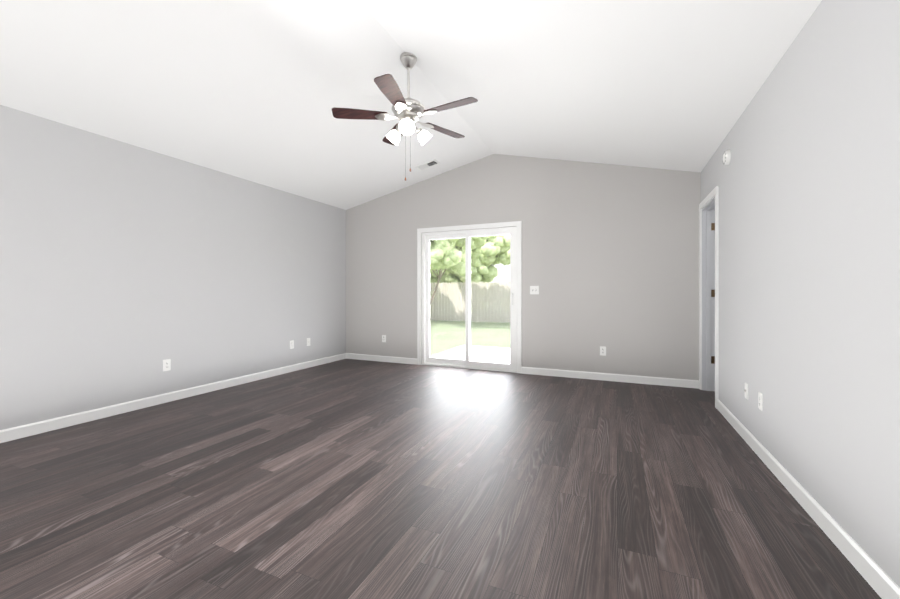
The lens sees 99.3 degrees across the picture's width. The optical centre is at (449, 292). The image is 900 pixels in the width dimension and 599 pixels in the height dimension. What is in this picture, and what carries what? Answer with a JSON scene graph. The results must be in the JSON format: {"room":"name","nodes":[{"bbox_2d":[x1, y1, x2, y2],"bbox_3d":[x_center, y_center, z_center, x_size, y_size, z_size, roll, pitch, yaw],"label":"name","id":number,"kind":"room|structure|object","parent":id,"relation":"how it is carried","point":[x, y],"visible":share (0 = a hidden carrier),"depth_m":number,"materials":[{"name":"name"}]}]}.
{"room":"empty living room","nodes":[
{"label":"empty living room","id":0,"kind":"room"},
{"bbox_2d":[0,105,345,429],"bbox_3d":[-3.290,-0.175,3.922,0.140,2.750,6.686,0,0,23],"label":"wall","id":1,"kind":"structure","parent":0,"point":[126,269],"depth_m":3.95,"materials":[{"name":"grey paint"}]},
{"bbox_2d":[163,359,170,370],"bbox_3d":[-3.096,0.795,4.182,0.008,0.125,0.078,0,0,23],"label":"electrical outlet","id":2,"kind":"object","parent":1,"relation":"attached to","point":[166,364],"visible":1,"depth_m":4.18,"materials":[{"name":"white plastic"}]},
{"bbox_2d":[0,353,347,442],"bbox_3d":[-3.220,1.150,3.891,0.015,0.100,6.686,0,0,23],"label":"baseboard","id":3,"kind":"structure","parent":1,"relation":"attached to","point":[18,432],"depth_m":3.94,"materials":[{"name":"white wood"}]},
{"bbox_2d":[290,340,293,348],"bbox_3d":[-2.396,0.790,5.797,0.008,0.125,0.078,0,0,23],"label":"electrical outlet","id":4,"kind":"object","parent":1,"relation":"attached to","point":[291,344],"visible":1,"depth_m":5.80,"materials":[{"name":"white plastic"}]},
{"bbox_2d":[0,0,821,209],"bbox_3d":[-0.713,-1.904,2.803,5.760,0.872,6.966,0,0,23],"label":"ceiling","id":5,"kind":"structure","parent":0,"point":[256,91],"depth_m":3.18,"materials":[{"name":"white paint"}]},
{"bbox_2d":[332,52,477,180],"bbox_3d":[-0.347,-1.559,3.408,1.262,1.125,1.284,0,0,23],"label":"ceiling fan","id":6,"kind":"object","parent":5,"relation":"hanging from","point":[408,112],"visible":1,"depth_m":3.36,"materials":[{"name":"brown wood"}]},
{"bbox_2d":[415,159,439,170],"bbox_3d":[-0.337,-1.917,5.762,0.334,0.083,0.190,0,0,23],"label":"ceiling vent","id":7,"kind":"object","parent":5,"relation":"in","point":[428,164],"visible":1,"depth_m":5.76,"materials":[{"name":"white plastic"}]},
{"bbox_2d":[0,359,880,598],"bbox_3d":[-0.713,1.260,2.803,5.760,0.120,6.966,0,0,23],"label":"floor","id":8,"kind":"structure","parent":0,"point":[352,479],"depth_m":2.22,"materials":[{"name":"brown wood"}]},
{"bbox_2d":[346,154,700,379],"bbox_3d":[0.646,-0.485,5.934,5.760,3.370,0.140,0,0,23],"label":"wall","id":9,"kind":"structure","parent":0,"point":[610,257],"depth_m":5.41,"materials":[{"name":"grey paint"}]},
{"bbox_2d":[348,353,416,364],"bbox_3d":[-1.205,1.150,6.654,1.450,0.100,0.015,0,0,23],"label":"baseboard","id":10,"kind":"structure","parent":9,"relation":"attached to","point":[404,360],"depth_m":6.62,"materials":[{"name":"white wood"}]},
{"bbox_2d":[422,226,516,372],"bbox_3d":[0.281,0.106,6.066,1.599,2.187,0.144,0,0,23],"label":"sliding door","id":11,"kind":"structure","parent":9,"relation":"in","point":[467,362],"depth_m":6.05,"materials":[{"name":"white plastic"}]},
{"bbox_2d":[417,221,521,373],"bbox_3d":[0.259,0.070,6.014,1.745,2.260,0.020,0,0,23],"label":"door frame","id":12,"kind":"structure","parent":9,"relation":"attached to","point":[518,224],"depth_m":5.84,"materials":[{"name":"white wood"}]},
{"bbox_2d":[530,286,538,293],"bbox_3d":[1.233,-0.035,5.592,0.128,0.125,0.020,0,0,23],"label":"light switch","id":13,"kind":"object","parent":9,"relation":"attached to","point":[534,289],"visible":1,"depth_m":5.59,"materials":[{"name":"white plastic"}]},
{"bbox_2d":[600,346,605,355],"bbox_3d":[2.091,0.800,5.226,0.078,0.125,0.008,0,0,23],"label":"electrical outlet","id":14,"kind":"object","parent":9,"relation":"attached to","point":[602,350],"visible":1,"depth_m":5.22,"materials":[{"name":"white plastic"}]},
{"bbox_2d":[521,367,698,388],"bbox_3d":[2.088,1.150,5.224,2.240,0.100,0.015,0,0,23],"label":"baseboard","id":15,"kind":"structure","parent":9,"relation":"attached to","point":[674,382],"depth_m":5.16,"materials":[{"name":"white wood"}]},
{"bbox_2d":[701,0,899,586],"bbox_3d":[1.865,-0.175,1.684,0.140,2.750,6.686,0,0,23],"label":"wall","id":16,"kind":"structure","parent":0,"point":[806,180],"depth_m":1.93,"materials":[{"name":"grey paint"}]},
{"bbox_2d":[699,186,718,408],"bbox_3d":[3.014,0.050,4.332,0.176,2.300,0.909,0,0,23],"label":"door frame","id":17,"kind":"structure","parent":16,"relation":"attached to","point":[708,283],"depth_m":4.66,"materials":[{"name":"white wood"}]},
{"bbox_2d":[711,223,714,363],"bbox_3d":[3.530,0.091,4.485,0.774,2.194,0.171,0,0,23],"label":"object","id":18,"kind":"structure","parent":17,"relation":"attached to","point":[712,295],"depth_m":4.65,"materials":[{"name":"brown metal"}]},
{"bbox_2d":[723,149,730,164],"bbox_3d":[2.596,-1.270,3.595,0.040,0.140,0.140,0,0,23],"label":"smoke detector","id":19,"kind":"object","parent":16,"relation":"attached to","point":[726,156],"visible":1,"depth_m":3.56,"materials":[{"name":"white plastic"}]},
{"bbox_2d":[744,382,747,399],"bbox_3d":[2.393,0.795,3.097,0.017,0.125,0.078,0,0,23],"label":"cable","id":20,"kind":"object","parent":16,"relation":"attached to","point":[746,390],"visible":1,"depth_m":3.08,"materials":[{"name":"white plastic"}]},
{"bbox_2d":[758,392,762,410],"bbox_3d":[2.267,0.795,2.795,0.008,0.125,0.078,0,0,23],"label":"electrical outlet","id":21,"kind":"object","parent":16,"relation":"attached to","point":[760,401],"visible":1,"depth_m":2.78,"materials":[{"name":"white plastic"}]},
{"bbox_2d":[717,399,899,598],"bbox_3d":[1.613,1.150,1.297,0.015,0.100,5.775,0,0,23],"label":"baseboard","id":22,"kind":"structure","parent":16,"relation":"attached to","point":[880,581],"depth_m":1.91,"materials":[{"name":"white wood"}]},
{"label":"outside","id":23,"kind":"structure","parent":0,"visible":0},
{"bbox_2d":[430,302,509,355],"bbox_3d":[5.000,1.509,17.820,64.000,0.300,64.586,0,0,23],"label":"ground","id":24,"kind":"structure","parent":23,"point":[456,337],"depth_m":12.37,"materials":[{"name":"green plant"}]},
{"bbox_2d":[430,281,509,322],"bbox_3d":[-1.419,0.435,10.525,20.070,1.850,15.190,0,0,23],"label":"fence","id":25,"kind":"object","parent":24,"relation":"on","point":[456,300],"depth_m":17.51,"materials":[{"name":"beige wood"}]},
{"bbox_2d":[430,235,509,305],"bbox_3d":[-1.894,-2.121,19.887,11.206,7.537,12.284,0,0,23],"label":"trees","id":26,"kind":"object","parent":24,"relation":"on","point":[439,270],"depth_m":19.28,"materials":[{"name":"green plant"}]},
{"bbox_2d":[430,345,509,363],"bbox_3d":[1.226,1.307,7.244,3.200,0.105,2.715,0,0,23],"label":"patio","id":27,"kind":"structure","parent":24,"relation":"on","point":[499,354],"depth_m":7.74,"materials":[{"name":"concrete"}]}
]}

